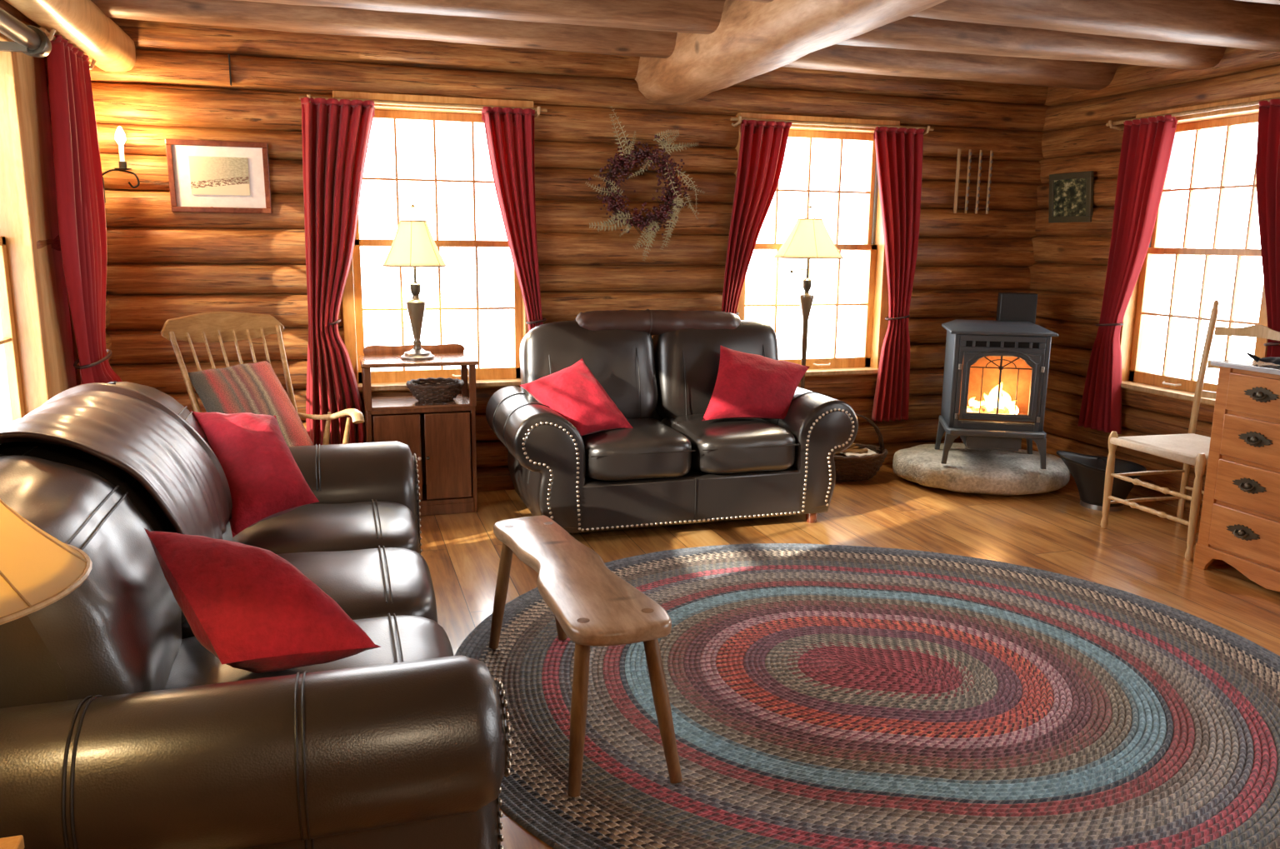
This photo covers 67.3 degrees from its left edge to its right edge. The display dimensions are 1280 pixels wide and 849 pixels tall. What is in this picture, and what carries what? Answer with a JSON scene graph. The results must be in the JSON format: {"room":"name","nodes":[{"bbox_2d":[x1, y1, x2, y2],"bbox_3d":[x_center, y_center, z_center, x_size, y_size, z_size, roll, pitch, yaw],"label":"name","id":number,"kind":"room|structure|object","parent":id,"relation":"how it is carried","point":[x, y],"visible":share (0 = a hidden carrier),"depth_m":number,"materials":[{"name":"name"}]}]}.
{"room":"cabin living room","nodes":[
{"label":"cabin living room","id":0,"kind":"room"},
{"bbox_2d":[0,0,112,376],"bbox_3d":[-1.653,-0.107,1.123,0.238,2.866,8.330,-3,11,-17],"label":"wall","id":1,"kind":"structure","parent":0,"point":[56,244],"depth_m":4.03,"materials":[{"name":"brown wood"}]},
{"bbox_2d":[0,32,52,426],"bbox_3d":[-2.204,-0.527,2.894,0.270,1.640,1.930,-3,11,-17],"label":"window","id":2,"kind":"structure","parent":1,"relation":"in","point":[25,377],"depth_m":3.75,"materials":[{"name":"brown wood"}]},
{"bbox_2d":[0,7,51,57],"bbox_3d":[-2.055,-1.252,2.699,0.265,0.110,1.940,-3,11,-17],"label":"curtain rod","id":3,"kind":"object","parent":2,"relation":"attached to","point":[30,40],"visible":1,"depth_m":3.46,"materials":[{"name":"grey metal"}]},
{"bbox_2d":[16,52,76,396],"bbox_3d":[-2.530,-0.456,4.048,0.140,2.320,0.420,-3,11,-17],"label":"trim","id":4,"kind":"structure","parent":1,"relation":"attached to","point":[32,73],"depth_m":3.98,"materials":[{"name":"brown wood"}]},
{"bbox_2d":[39,26,96,69],"bbox_3d":[-2.505,-1.608,4.141,0.156,0.058,0.801,-3,11,-17],"label":"curtain rod","id":5,"kind":"object","parent":1,"relation":"attached to","point":[50,35],"visible":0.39,"depth_m":3.83,"materials":[{"name":"brown wood"}]},
{"bbox_2d":[46,35,122,384],"bbox_3d":[-2.499,-0.684,4.374,0.114,1.946,0.847,-3,11,-19],"label":"curtain","id":6,"kind":"object","parent":5,"relation":"hanging from","point":[77,167],"visible":0.82,"depth_m":4.12,"materials":[{"name":"red fabric"}]},
{"bbox_2d":[4,0,135,72],"bbox_3d":[-1.418,-1.116,0.959,0.222,0.198,8.250,-3,11,-17],"label":"beam","id":7,"kind":"structure","parent":1,"relation":"attached to","point":[81,22],"depth_m":4.03,"materials":[{"name":"brown wood"}]},
{"bbox_2d":[90,17,1049,491],"bbox_3d":[-0.056,-1.007,5.924,6.020,2.865,0.233,-3,11,-17],"label":"wall","id":8,"kind":"structure","parent":0,"point":[163,264],"depth_m":5.60,"materials":[{"name":"brown wood"}]},
{"bbox_2d":[101,126,139,202],"bbox_3d":[-2.649,-1.304,4.831,0.246,0.370,0.080,3,11,15],"label":"wall sconce","id":9,"kind":"object","parent":8,"relation":"attached to","point":[120,137],"visible":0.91,"depth_m":4.80,"materials":[{"name":"black metal"}]},
{"bbox_2d":[114,145,131,169],"bbox_3d":[-2.588,-1.334,4.808,0.080,0.122,0.080,-3,11,-17],"label":"candle","id":10,"kind":"object","parent":9,"relation":"on","point":[122,164],"depth_m":4.80,"materials":[{"name":"white wax"}]},
{"bbox_2d":[165,139,271,213],"bbox_3d":[-2.205,-1.298,5.049,0.490,0.365,0.059,-3,11,-17],"label":"framed picture","id":11,"kind":"object","parent":8,"relation":"attached to","point":[228,177],"visible":1,"depth_m":5.04,"materials":[{"name":"white paper"}]},
{"bbox_2d":[188,155,249,195],"bbox_3d":[-2.204,-1.303,5.046,0.284,0.193,0.022,-3,11,-17],"label":"print","id":12,"kind":"object","parent":11,"relation":"attached to","point":[207,175],"depth_m":5.04},
{"bbox_2d":[228,54,231,85],"bbox_3d":[-2.124,-1.837,4.986,0.006,0.150,0.040,-3,11,-17],"label":"trim","id":13,"kind":"structure","parent":8,"relation":"attached to","point":[229,64],"depth_m":4.97,"materials":[{"name":"brown wood"}]},
{"bbox_2d":[298,94,546,118],"bbox_3d":[-1.169,-1.739,5.272,1.320,0.058,0.156,-3,11,-17],"label":"curtain rod","id":14,"kind":"object","parent":8,"relation":"attached to","point":[538,109],"visible":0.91,"depth_m":5.23,"materials":[{"name":"brown wood"}]},
{"bbox_2d":[300,97,374,444],"bbox_3d":[-1.640,-0.781,5.274,0.444,1.916,0.113,-4,12,-21],"label":"curtain","id":15,"kind":"object","parent":14,"relation":"hanging from","point":[336,133],"visible":0.91,"depth_m":5.21,"materials":[{"name":"red fabric"}]},
{"bbox_2d":[481,106,546,331],"bbox_3d":[-0.700,-0.873,5.541,0.372,1.816,0.113,-4,12,-23],"label":"curtain","id":16,"kind":"object","parent":14,"relation":"hanging from","point":[509,132],"visible":0.72,"depth_m":5.45,"materials":[{"name":"red fabric"}]},
{"bbox_2d":[332,90,533,392],"bbox_3d":[-1.163,-1.024,5.552,1.130,1.640,0.270,-3,11,-17],"label":"window","id":17,"kind":"structure","parent":8,"relation":"in","point":[352,310],"depth_m":5.50,"materials":[{"name":"brown wood"}]},
{"bbox_2d":[585,106,704,260],"bbox_3d":[0.032,-1.408,5.677,0.743,0.879,0.094,-3,11,-17],"label":"wreath","id":18,"kind":"object","parent":8,"relation":"attached to","point":[665,212],"visible":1,"depth_m":5.66,"materials":[{"name":"plant"}]},
{"bbox_2d":[634,0,946,104],"bbox_3d":[1.383,-1.343,1.849,0.403,0.386,8.330,-3,11,-17],"label":"beam","id":19,"kind":"structure","parent":8,"relation":"attached to","point":[751,39],"depth_m":4.21,"materials":[{"name":"brown wood"}]},
{"bbox_2d":[734,112,899,376],"bbox_3d":[1.099,-1.134,6.251,1.150,1.640,0.270,-3,11,-17],"label":"window","id":20,"kind":"structure","parent":8,"relation":"in","point":[874,307],"depth_m":6.34,"materials":[{"name":"brown wood"}]},
{"bbox_2d":[730,115,934,134],"bbox_3d":[1.198,-1.859,6.002,1.400,0.058,0.156,-3,11,-17],"label":"curtain rod","id":21,"kind":"object","parent":8,"relation":"attached to","point":[740,118],"visible":0.91,"depth_m":5.95,"materials":[{"name":"brown wood"}]},
{"bbox_2d":[721,119,792,314],"bbox_3d":[0.684,-0.943,5.988,0.455,1.816,0.114,-3,12,-20],"label":"curtain","id":22,"kind":"object","parent":21,"relation":"hanging from","point":[762,146],"visible":0.67,"depth_m":5.88,"materials":[{"name":"red fabric"}]},
{"bbox_2d":[871,126,924,421],"bbox_3d":[1.636,-0.953,6.281,0.363,1.886,0.114,-3,11,-17],"label":"curtain","id":23,"kind":"object","parent":21,"relation":"hanging from","point":[899,152],"visible":0.99,"depth_m":6.25,"materials":[{"name":"red fabric"}]},
{"bbox_2d":[952,149,993,214],"bbox_3d":[2.209,-1.610,6.380,0.271,0.410,0.037,-3,11,-17],"label":"peg rack","id":24,"kind":"object","parent":8,"relation":"attached to","point":[958,155],"visible":1,"depth_m":6.37,"materials":[{"name":"brown wood"}]},
{"bbox_2d":[419,464,1279,848],"bbox_3d":[1.182,1.149,2.255,6.320,0.080,8.700,-3,11,-17],"label":"floor","id":25,"kind":"structure","parent":0,"point":[1139,552],"depth_m":4.92,"materials":[{"name":"brown wood"}]},
{"bbox_2d":[0,835,24,848],"bbox_3d":[-1.123,0.974,1.311,0.440,0.570,0.420,-3,11,-17],"label":"end table","id":26,"kind":"object","parent":25,"relation":"on","point":[16,842],"visible":1,"depth_m":1.50,"materials":[{"name":"brown wood"}]},
{"bbox_2d":[0,498,92,624],"bbox_3d":[-1.026,0.302,1.333,0.479,0.742,0.479,-3,11,-17],"label":"table lamp","id":27,"kind":"object","parent":26,"relation":"on","point":[37,570],"visible":1,"depth_m":1.32,"materials":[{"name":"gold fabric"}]},
{"bbox_2d":[0,380,511,848],"bbox_3d":[-1.202,0.463,2.803,1.256,1.012,2.503,-3,11,-17],"label":"sofa","id":28,"kind":"object","parent":25,"relation":"on","point":[119,729],"visible":0.73,"depth_m":1.81,"materials":[{"name":"brown leather"}]},
{"bbox_2d":[0,455,181,708],"bbox_3d":[-1.326,0.379,2.080,0.540,0.560,0.650,-3,11,-17],"label":"cushion","id":29,"kind":"object","parent":28,"relation":"on","point":[119,632],"depth_m":1.95,"materials":[{"name":"brown leather"}]},
{"bbox_2d":[0,382,232,539],"bbox_3d":[-1.521,0.170,2.687,0.614,0.465,0.883,-3,11,-17],"label":"cushion","id":30,"kind":"object","parent":28,"relation":"on","point":[124,427],"visible":0.9,"depth_m":2.69,"materials":[{"name":"leather"}]},
{"bbox_2d":[115,381,209,445],"bbox_3d":[-1.693,0.151,3.248,0.534,0.566,0.600,-3,11,-17],"label":"cushion","id":31,"kind":"object","parent":28,"relation":"on","point":[165,399],"depth_m":3.33,"materials":[{"name":"brown leather"}]},
{"bbox_2d":[190,410,319,537],"bbox_3d":[-1.355,0.144,3.386,0.296,0.355,0.468,-8,14,-37],"label":"throw pillow","id":32,"kind":"object","parent":28,"relation":"on","point":[265,481],"visible":0.92,"depth_m":3.29,"materials":[{"name":"fabric"}]},
{"bbox_2d":[144,528,380,673],"bbox_3d":[-0.856,0.399,2.164,0.498,0.315,0.253,7,13,32],"label":"throw pillow","id":33,"kind":"object","parent":28,"relation":"on","point":[247,606],"visible":1,"depth_m":2.11,"materials":[{"name":"fabric"}]},
{"bbox_2d":[181,547,437,639],"bbox_3d":[-1.000,0.551,2.881,0.752,0.243,0.614,-3,11,-17],"label":"seat cushion","id":34,"kind":"object","parent":28,"relation":"on","point":[366,582],"depth_m":2.82,"materials":[{"name":"brown leather"}]},
{"bbox_2d":[165,615,454,689],"bbox_3d":[-0.820,0.661,2.314,0.752,0.243,0.604,-3,11,-17],"label":"seat cushion","id":35,"kind":"object","parent":28,"relation":"on","point":[401,638],"depth_m":2.32,"materials":[{"name":"brown leather"}]},
{"bbox_2d":[222,501,419,554],"bbox_3d":[-1.179,0.441,3.443,0.752,0.243,0.594,-3,11,-17],"label":"seat cushion","id":36,"kind":"object","parent":28,"relation":"on","point":[320,526],"depth_m":3.31,"materials":[{"name":"brown leather"}]},
{"bbox_2d":[160,311,364,444],"bbox_3d":[-1.781,0.056,4.576,0.938,1.129,0.639,11,15,44],"label":"rocking chair","id":37,"kind":"object","parent":25,"relation":"on","point":[212,327],"visible":0.27,"depth_m":4.72,"materials":[{"name":"brown wood"}]},
{"bbox_2d":[188,360,314,446],"bbox_3d":[-1.846,-0.059,4.593,0.474,0.429,0.412,11,15,42],"label":"cushion","id":38,"kind":"object","parent":37,"relation":"on","point":[255,388],"visible":0.66,"depth_m":4.56,"materials":[{"name":"red fabric"}]},
{"bbox_2d":[359,343,478,515],"bbox_3d":[-1.226,0.027,5.363,0.610,0.905,0.420,-3,11,-17],"label":"base cabinet","id":39,"kind":"object","parent":25,"relation":"on","point":[442,436],"visible":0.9,"depth_m":5.24,"materials":[{"name":"brown wood"}]},
{"bbox_2d":[381,204,447,359],"bbox_3d":[-1.213,-0.767,5.196,0.345,0.822,0.345,-3,11,-17],"label":"table lamp","id":40,"kind":"object","parent":39,"relation":"on","point":[413,245],"visible":1,"depth_m":5.09,"materials":[{"name":"beige fabric"}]},
{"bbox_2d":[410,267,420,295],"bbox_3d":[-1.213,-0.776,5.194,0.056,0.160,0.056,-3,11,-17],"label":"socket","id":41,"kind":"object","parent":40,"relation":"attached to","point":[415,287],"depth_m":5.18,"materials":[{"name":"brown metal"}]},
{"bbox_2d":[371,393,469,410],"bbox_3d":[-1.228,-0.128,5.345,0.530,0.015,0.375,-3,11,-17],"label":"shelf","id":42,"kind":"object","parent":39,"relation":"attached to","point":[462,402],"depth_m":5.23,"materials":[{"name":"brown wood"}]},
{"bbox_2d":[405,377,464,403],"bbox_3d":[-1.134,-0.189,5.334,0.316,0.108,0.318,-3,11,-17],"label":"basket","id":43,"kind":"object","parent":39,"relation":"on","point":[432,390],"visible":1,"depth_m":5.25,"materials":[{"name":"wicker"}]},
{"bbox_2d":[485,320,858,533],"bbox_3d":[0.157,-0.028,5.318,1.886,1.058,0.980,-3,11,-17],"label":"loveseat","id":44,"kind":"object","parent":25,"relation":"on","point":[674,467],"visible":0.84,"depth_m":5.08,"materials":[{"name":"black leather"}]},
{"bbox_2d":[520,358,633,435],"bbox_3d":[-0.330,-0.143,5.012,0.495,0.360,0.333,8,13,35],"label":"throw pillow","id":45,"kind":"object","parent":44,"relation":"on","point":[573,392],"visible":0.9,"depth_m":4.95,"materials":[{"name":"fabric"}]},
{"bbox_2d":[520,320,658,418],"bbox_3d":[-0.290,-0.273,5.411,0.765,0.622,0.352,-3,11,-17],"label":"cushion","id":46,"kind":"object","parent":44,"relation":"on","point":[625,362],"depth_m":5.31,"materials":[{"name":"black leather"}]},
{"bbox_2d":[581,418,691,480],"bbox_3d":[-0.093,0.116,5.149,0.585,0.248,0.761,-3,11,-17],"label":"seat cushion","id":47,"kind":"object","parent":44,"relation":"on","point":[654,449],"depth_m":4.83,"materials":[{"name":"black leather"}]},
{"bbox_2d":[575,309,740,334],"bbox_3d":[0.113,-0.579,5.495,0.990,0.165,0.176,-3,11,-17],"label":"cushion","id":48,"kind":"object","parent":44,"relation":"on","point":[652,322],"visible":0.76,"depth_m":5.42,"materials":[{"name":"leather"}]},
{"bbox_2d":[652,320,778,418],"bbox_3d":[0.445,-0.308,5.638,0.765,0.622,0.352,-3,11,-17],"label":"cushion","id":49,"kind":"object","parent":44,"relation":"on","point":[687,361],"depth_m":5.47,"materials":[{"name":"black leather"}]},
{"bbox_2d":[660,414,794,473],"bbox_3d":[0.466,0.089,5.322,0.585,0.248,0.761,-3,11,-17],"label":"seat cushion","id":50,"kind":"object","parent":44,"relation":"on","point":[724,445],"depth_m":5.01,"materials":[{"name":"black leather"}]},
{"bbox_2d":[701,345,809,420],"bbox_3d":[0.643,-0.235,5.350,0.745,0.385,0.313,-3,11,-17],"label":"throw pillow","id":51,"kind":"object","parent":44,"relation":"on","point":[747,385],"visible":1,"depth_m":5.26,"materials":[{"name":"fabric"}]},
{"bbox_2d":[772,205,844,389],"bbox_3d":[1.044,-0.506,6.104,0.439,1.722,0.439,-3,11,-17],"label":"floor lamp","id":52,"kind":"object","parent":25,"relation":"on","point":[809,238],"visible":0.9,"depth_m":5.89,"materials":[{"name":"beige fabric"}]},
{"bbox_2d":[802,259,811,291],"bbox_3d":[1.048,-0.943,6.021,0.056,0.230,0.056,-3,11,-17],"label":"socket","id":53,"kind":"object","parent":52,"relation":"attached to","point":[807,282],"depth_m":6.01,"materials":[{"name":"brown metal"}]},
{"bbox_2d":[834,414,887,481],"bbox_3d":[1.357,0.134,6.244,0.522,0.416,0.412,-3,11,-17],"label":"basket","id":54,"kind":"object","parent":25,"relation":"on","point":[852,468],"visible":0.56,"depth_m":6.12,"materials":[{"name":"wicker"}]},
{"bbox_2d":[834,445,859,455],"bbox_3d":[1.355,0.175,6.317,0.260,0.032,0.022,-9,15,-42],"label":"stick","id":55,"kind":"object","parent":54,"relation":"in","point":[856,447],"visible":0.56,"depth_m":6.36,"materials":[{"name":"brown wood"}]},
{"bbox_2d":[842,449,868,452],"bbox_3d":[1.343,0.168,6.140,0.260,0.031,0.022,-4,12,-24],"label":"stick","id":56,"kind":"object","parent":54,"relation":"in","point":[847,450],"visible":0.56,"depth_m":6.15,"materials":[{"name":"brown wood"}]},
{"bbox_2d":[840,447,876,456],"bbox_3d":[1.393,0.179,6.168,0.221,0.034,0.161,-3,11,-17],"label":"newspaper","id":57,"kind":"object","parent":54,"relation":"in","point":[869,452],"visible":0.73,"depth_m":6.12,"materials":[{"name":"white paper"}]},
{"bbox_2d":[454,543,1279,848],"bbox_3d":[0.851,0.873,3.430,3.073,0.015,2.856,2,11,8],"label":"braided rug","id":58,"kind":"object","parent":25,"relation":"on","point":[822,696],"visible":0.91,"depth_m":3.10,"materials":[{"name":"fabric"}]},
{"bbox_2d":[489,515,682,797],"bbox_3d":[-0.240,0.679,3.107,0.324,0.473,1.158,-4,12,-22],"label":"bench","id":59,"kind":"object","parent":58,"relation":"on","point":[590,604],"visible":1,"depth_m":2.73,"materials":[{"name":"brown wood"}]},
{"bbox_2d":[892,443,1069,495],"bbox_3d":[2.183,0.277,6.162,1.096,0.184,0.887,3,11,11],"label":"hearth stone","id":60,"kind":"object","parent":25,"relation":"on","point":[967,471],"visible":0.87,"depth_m":5.86,"materials":[{"name":"grey stone"}]},
{"bbox_2d":[935,292,1058,469],"bbox_3d":[2.198,-0.302,6.009,0.600,1.010,0.700,3,11,11],"label":"stove","id":61,"kind":"object","parent":60,"relation":"on","point":[996,373],"visible":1,"depth_m":5.78,"materials":[{"name":"grey metal"}]},
{"bbox_2d":[1055,450,1146,511],"bbox_3d":[2.684,0.327,5.612,0.480,0.306,0.426,-3,11,-17],"label":"bucket","id":62,"kind":"object","parent":25,"relation":"on","point":[1088,472],"visible":0.76,"depth_m":5.54,"materials":[{"name":"metal"}]},
{"bbox_2d":[1100,300,1279,560],"bbox_3d":[2.865,-0.004,4.915,0.624,1.221,0.598,-3,11,-17],"label":"chair","id":63,"kind":"object","parent":25,"relation":"on","point":[1191,448],"visible":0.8,"depth_m":5.03,"materials":[{"name":"brown wood"}]},
{"bbox_2d":[1193,359,1279,591],"bbox_3d":[3.059,0.272,4.109,0.602,0.985,1.075,-3,11,-17],"label":"dresser","id":64,"kind":"object","parent":25,"relation":"on","point":[1239,527],"visible":1,"depth_m":4.31,"materials":[{"name":"brown wood"}]},
{"bbox_2d":[1246,352,1279,364],"bbox_3d":[2.855,-0.273,4.202,0.146,0.042,0.372,-1,11,-10],"label":"gloves","id":65,"kind":"object","parent":64,"relation":"on","point":[1276,361],"visible":1,"depth_m":4.31,"materials":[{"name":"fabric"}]},
{"bbox_2d":[1020,46,1279,515],"bbox_3d":[4.035,-0.383,2.881,0.241,2.862,8.330,-3,11,-17],"label":"wall","id":66,"kind":"structure","parent":0,"point":[1068,276],"depth_m":6.12,"materials":[{"name":"brown wood"}]},
{"bbox_2d":[90,0,1121,89],"bbox_3d":[0.145,-2.071,5.107,5.921,0.236,0.254,-3,11,-18],"label":"ceiling beam","id":67,"kind":"structure","parent":66,"relation":"attached to","point":[232,13],"depth_m":4.84,"materials":[{"name":"brown wood"}]},
{"bbox_2d":[235,0,1226,69],"bbox_3d":[0.339,-1.952,4.497,5.922,0.237,0.258,-2,11,-16],"label":"beam","id":68,"kind":"structure","parent":66,"relation":"attached to","point":[701,17],"depth_m":4.66,"materials":[{"name":"brown wood"}]},
{"bbox_2d":[744,0,1279,51],"bbox_3d":[0.538,-1.830,3.873,5.921,0.239,0.254,-3,11,-18],"label":"beam","id":69,"kind":"structure","parent":66,"relation":"attached to","point":[1231,23],"depth_m":4.37,"materials":[{"name":"brown wood"}]},
{"bbox_2d":[1048,170,1094,223],"bbox_3d":[2.807,-1.478,6.274,0.054,0.315,0.380,-3,11,-17],"label":"framed picture","id":70,"kind":"object","parent":66,"relation":"attached to","point":[1071,194],"visible":1,"depth_m":6.26},
{"bbox_2d":[1053,178,1086,216],"bbox_3d":[2.805,-1.478,6.274,0.028,0.250,0.320,-3,11,-17],"label":"print","id":71,"kind":"object","parent":70,"relation":"attached to","point":[1069,194],"depth_m":6.27},
{"bbox_2d":[1105,96,1279,130],"bbox_3d":[3.073,-1.709,5.300,0.156,0.058,1.240,-3,11,-17],"label":"curtain rod","id":72,"kind":"object","parent":66,"relation":"attached to","point":[1110,123],"visible":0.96,"depth_m":5.24,"materials":[{"name":"brown wood"}]},
{"bbox_2d":[1077,114,1177,434],"bbox_3d":[2.921,-0.869,5.806,0.114,1.866,0.480,-3,11,-17],"label":"curtain","id":73,"kind":"object","parent":72,"relation":"hanging from","point":[1147,144],"visible":1,"depth_m":5.76,"materials":[{"name":"red fabric"}]},
{"bbox_2d":[1255,99,1279,357],"bbox_3d":[3.212,-0.710,4.888,0.114,1.826,0.383,-3,11,-17],"label":"curtain","id":74,"kind":"object","parent":72,"relation":"hanging from","point":[1267,166],"visible":0.59,"depth_m":4.86,"materials":[{"name":"red fabric"}]},
{"bbox_2d":[1120,92,1279,405],"bbox_3d":[3.204,-0.955,5.435,0.270,1.640,1.080,-3,11,-17],"label":"window","id":75,"kind":"structure","parent":66,"relation":"in","point":[1137,332],"depth_m":5.62,"materials":[{"name":"brown wood"}]},
{"bbox_2d":[1237,0,1279,4],"bbox_3d":[0.735,-1.711,3.254,5.920,0.242,0.251,-3,11,-17],"label":"beam","id":76,"kind":"structure","parent":66,"relation":"attached to","point":[1272,2],"depth_m":3.82,"materials":[{"name":"brown wood"}]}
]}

